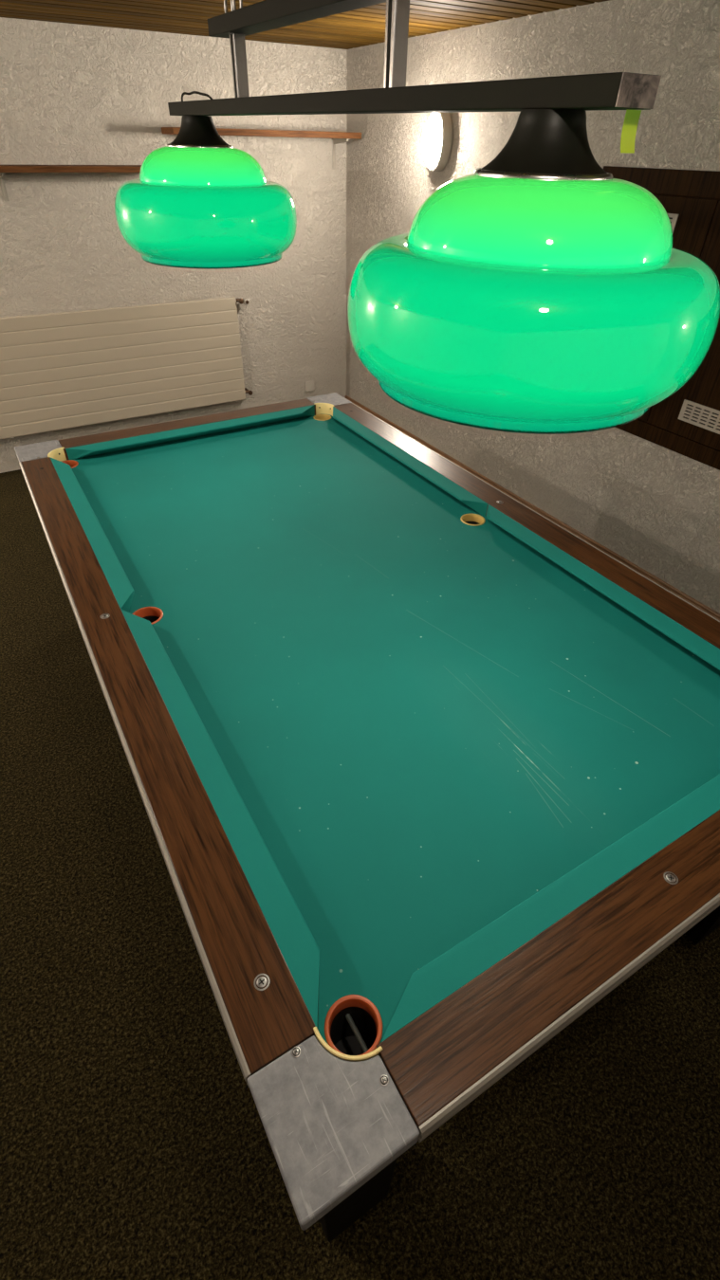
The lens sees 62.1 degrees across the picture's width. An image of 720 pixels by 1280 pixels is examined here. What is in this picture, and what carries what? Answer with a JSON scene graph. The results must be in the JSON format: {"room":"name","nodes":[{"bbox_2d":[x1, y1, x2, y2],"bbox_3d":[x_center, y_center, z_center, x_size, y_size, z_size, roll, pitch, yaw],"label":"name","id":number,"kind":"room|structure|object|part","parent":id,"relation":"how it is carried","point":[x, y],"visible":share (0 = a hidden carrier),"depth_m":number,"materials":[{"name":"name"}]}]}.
{"room":"games hall","nodes":[
{"label":"games hall","id":0,"kind":"room"},
{"bbox_2d":[0,17,346,473],"bbox_3d":[-1.991,-2.252,3.623,4.527,2.337,0.100,-20,44,-24],"label":"wall","id":1,"kind":"structure","parent":0,"point":[71,94],"depth_m":3.64,"materials":[{"name":"white paint"}]},
{"bbox_2d":[0,164,141,201],"bbox_3d":[-1.881,-2.482,3.258,1.770,0.162,0.235,-20,44,-24],"label":"wall shelf","id":2,"kind":"object","parent":1,"relation":"attached to","point":[4,169],"visible":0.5,"depth_m":3.27,"materials":[{"name":"wood"}]},
{"bbox_2d":[0,296,252,438],"bbox_3d":[-1.789,-1.810,3.994,2.296,0.694,0.112,-20,44,-24],"label":"radiator","id":3,"kind":"object","parent":1,"relation":"attached to","point":[72,369],"visible":1,"depth_m":4.03,"materials":[{"name":"beige metal"}]},
{"bbox_3d":[-0.822,-2.396,4.234,0.072,0.046,0.060,-20,44,-24],"label":"thermostat knob","id":4,"kind":"part","parent":3,"relation":"part of","materials":[{"name":"white plastic"}]},
{"bbox_2d":[161,127,361,169],"bbox_3d":[-0.584,-3.075,3.757,1.236,0.196,0.235,-20,44,-24],"label":"wall shelf","id":5,"kind":"object","parent":1,"relation":"attached to","point":[337,137],"visible":0.8,"depth_m":3.68,"materials":[{"name":"wood"}]},
{"bbox_2d":[304,380,313,391],"bbox_3d":[-0.412,-2.081,4.901,0.082,0.082,0.014,-20,44,-24],"label":"wall socket","id":6,"kind":"object","parent":1,"relation":"attached to","point":[309,385],"visible":1,"depth_m":4.89,"materials":[{"name":"white plastic"}]},
{"bbox_2d":[0,0,608,49],"bbox_3d":[-0.458,-1.417,0.973,4.327,0.018,5.862,-20,44,-24],"label":"ceiling","id":7,"kind":"structure","parent":0,"point":[362,27],"depth_m":2.82,"materials":[{"name":"brown wood"}]},
{"bbox_2d":[114,0,719,434],"bbox_3d":[-0.098,-1.063,1.140,0.513,0.771,1.861,-20,45,-24],"label":"lamp","id":8,"kind":"object","parent":7,"relation":"hanging from","point":[539,290],"depth_m":0.72,"materials":[{"name":"green glass"}]},
{"bbox_3d":[-0.442,-1.259,1.728,0.513,0.258,0.513,-20,45,-24],"label":"lamp shade","id":9,"kind":"part","parent":8,"relation":"part of","materials":[{"name":"green glass"}]},
{"bbox_3d":[-0.282,-1.457,1.227,0.060,0.264,0.060,-20,45,-24],"label":"suspension chain","id":10,"kind":"part","parent":8,"relation":"part of","materials":[{"name":"metal"}]},
{"bbox_3d":[-0.256,-1.429,1.194,0.060,0.264,0.060,-20,45,-24],"label":"suspension chain","id":11,"kind":"part","parent":8,"relation":"part of","materials":[{"name":"metal"}]},
{"bbox_3d":[0.239,-0.501,0.856,0.513,0.258,0.513,-20,45,-24],"label":"lamp shade","id":12,"kind":"part","parent":8,"relation":"part of","materials":[{"name":"green glass"}]},
{"bbox_3d":[0.313,-0.589,0.693,0.033,0.038,0.004,-20,44,-24],"label":"tape strip","id":13,"kind":"part","parent":8,"relation":"part of","materials":[{"name":"yellow plastic"}]},
{"bbox_2d":[0,469,719,1279],"bbox_3d":[-0.510,0.334,2.457,4.527,0.100,6.017,-20,44,-24],"label":"floor","id":14,"kind":"structure","parent":0,"point":[135,1144],"depth_m":1.45,"materials":[{"name":"brown carpet"}]},
{"bbox_2d":[14,392,719,1242],"bbox_3d":[-0.099,0.051,2.066,1.444,0.849,2.548,-20,44,-24],"label":"pool table","id":15,"kind":"object","parent":14,"relation":"on","point":[425,772],"visible":1,"depth_m":1.26,"materials":[{"name":"green fabric"}]},
{"bbox_3d":[-1.246,-0.721,2.337,0.164,0.044,0.162,-20,44,-24],"label":"corner plate","id":16,"kind":"part","parent":15,"relation":"part of","materials":[{"name":"metal"}]},
{"bbox_2d":[49,457,134,612],"bbox_3d":[-0.879,-0.380,1.941,0.054,0.046,1.104,-20,44,-24],"label":"cushion","id":17,"kind":"object","parent":15,"relation":"on","point":[117,581],"depth_m":1.83,"materials":[{"name":"green fabric"}]},
{"bbox_3d":[-0.664,-0.045,1.548,0.099,0.051,2.217,-20,44,-24],"label":"rail","id":18,"kind":"part","parent":15,"relation":"part of","materials":[{"name":"brown wood"}]},
{"bbox_3d":[-0.709,-0.930,2.611,1.109,0.051,0.101,-20,44,-24],"label":"rail","id":19,"kind":"part","parent":15,"relation":"part of","materials":[{"name":"brown wood"}]},
{"bbox_2d":[65,404,314,459],"bbox_3d":[-0.669,-0.889,2.558,1.094,0.046,0.054,-20,44,-24],"label":"cushion","id":20,"kind":"object","parent":15,"relation":"on","point":[163,439],"depth_m":2.53,"materials":[{"name":"green fabric"}]},
{"bbox_2d":[121,609,319,1030],"bbox_3d":[-0.317,0.237,1.213,0.054,0.046,1.104,-20,44,-24],"label":"cushion","id":21,"kind":"object","parent":15,"relation":"on","point":[287,930],"depth_m":1.07,"materials":[{"name":"green fabric"}]},
{"bbox_3d":[-0.147,-1.121,2.847,0.164,0.044,0.162,-20,44,-24],"label":"corner plate","id":22,"kind":"part","parent":15,"relation":"part of","materials":[{"name":"metal"}]},
{"bbox_3d":[-0.037,0.606,0.772,0.164,0.044,0.162,-20,44,-24],"label":"corner plate","id":23,"kind":"part","parent":15,"relation":"part of","materials":[{"name":"metal"}]},
{"bbox_3d":[-0.036,1.034,1.194,0.149,0.430,0.149,-20,44,-24],"label":"leg","id":24,"kind":"part","parent":15,"relation":"part of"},
{"bbox_2d":[332,406,487,515],"bbox_3d":[0.133,-0.748,2.410,0.054,0.046,1.104,-20,44,-24],"label":"cushion","id":25,"kind":"object","parent":15,"relation":"on","point":[460,498],"depth_m":2.31,"materials":[{"name":"green fabric"}]},
{"bbox_3d":[0.479,-0.462,2.078,0.099,0.051,2.217,-20,44,-24],"label":"rail","id":26,"kind":"part","parent":15,"relation":"part of","materials":[{"name":"brown wood"}]},
{"bbox_3d":[0.524,0.423,1.015,1.109,0.051,0.101,-20,44,-24],"label":"rail","id":27,"kind":"part","parent":15,"relation":"part of","materials":[{"name":"brown wood"}]},
{"bbox_2d":[380,773,719,1042],"bbox_3d":[0.485,0.378,1.064,1.094,0.046,0.054,-20,44,-24],"label":"cushion","id":28,"kind":"object","parent":15,"relation":"on","point":[420,996],"depth_m":0.96,"materials":[{"name":"green fabric"}]},
{"bbox_2d":[486,504,719,670],"bbox_3d":[0.695,-0.131,1.682,0.054,0.046,1.104,-20,44,-24],"label":"cushion","id":29,"kind":"object","parent":15,"relation":"on","point":[685,644],"depth_m":1.67,"materials":[{"name":"green fabric"}]},
{"bbox_3d":[1.002,0.656,1.675,0.149,0.430,0.149,-20,44,-24],"label":"leg","id":30,"kind":"part","parent":15,"relation":"part of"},
{"bbox_2d":[346,0,719,613],"bbox_3d":[1.442,-1.269,2.530,0.100,2.337,5.917,-20,44,-24],"label":"wall","id":31,"kind":"structure","parent":0,"point":[654,506],"depth_m":2.98,"materials":[{"name":"white paint"}]},
{"bbox_2d":[420,112,452,171],"bbox_3d":[0.406,-2.762,3.311,0.125,0.267,0.188,-20,44,-24],"label":"wall lamp","id":32,"kind":"object","parent":31,"relation":"attached to","point":[436,140],"visible":0.94,"depth_m":3.27,"materials":[{"name":"white glass"}]},
{"bbox_3d":[0.387,-2.756,3.303,0.057,0.224,0.158,-20,44,-24],"label":"glass","id":33,"kind":"part","parent":32,"relation":"part of","materials":[{"name":"white glass"}]},
{"bbox_2d":[344,395,719,621],"bbox_3d":[1.349,-0.427,3.248,0.016,0.122,5.817,-20,44,-24],"label":"baseboard","id":34,"kind":"structure","parent":31,"relation":"attached to","point":[692,601],"depth_m":3.46,"materials":[{"name":"brown wood"}]},
{"bbox_2d":[602,165,719,470],"bbox_3d":[1.652,-1.006,2.126,0.026,0.996,2.380,-20,44,-24],"label":"scoreboard","id":35,"kind":"object","parent":31,"relation":"attached to","point":[685,423],"visible":0.27,"depth_m":2.47,"materials":[{"name":"brown wood"}]},
{"bbox_2d":[667,213,678,234],"bbox_3d":[1.200,-1.739,2.499,0.004,0.084,0.270,-20,44,-24],"label":"grille","id":36,"kind":"object","parent":35,"relation":"attached to","point":[673,217],"depth_m":2.41,"materials":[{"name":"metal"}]},
{"bbox_3d":[1.205,-1.496,2.709,0.016,0.836,0.562,-20,44,-24],"label":"door","id":37,"kind":"part","parent":35,"relation":"part of","materials":[{"name":"brown wood"}]},
{"bbox_3d":[1.492,-1.180,2.337,0.016,0.836,0.562,-20,44,-24],"label":"door","id":38,"kind":"part","parent":35,"relation":"part of","materials":[{"name":"brown wood"}]},
{"bbox_2d":[677,399,719,434],"bbox_3d":[1.476,-0.936,2.532,0.004,0.084,0.270,-20,44,-24],"label":"grille","id":39,"kind":"object","parent":35,"relation":"attached to","point":[701,415],"depth_m":2.56,"materials":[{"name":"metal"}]}
]}

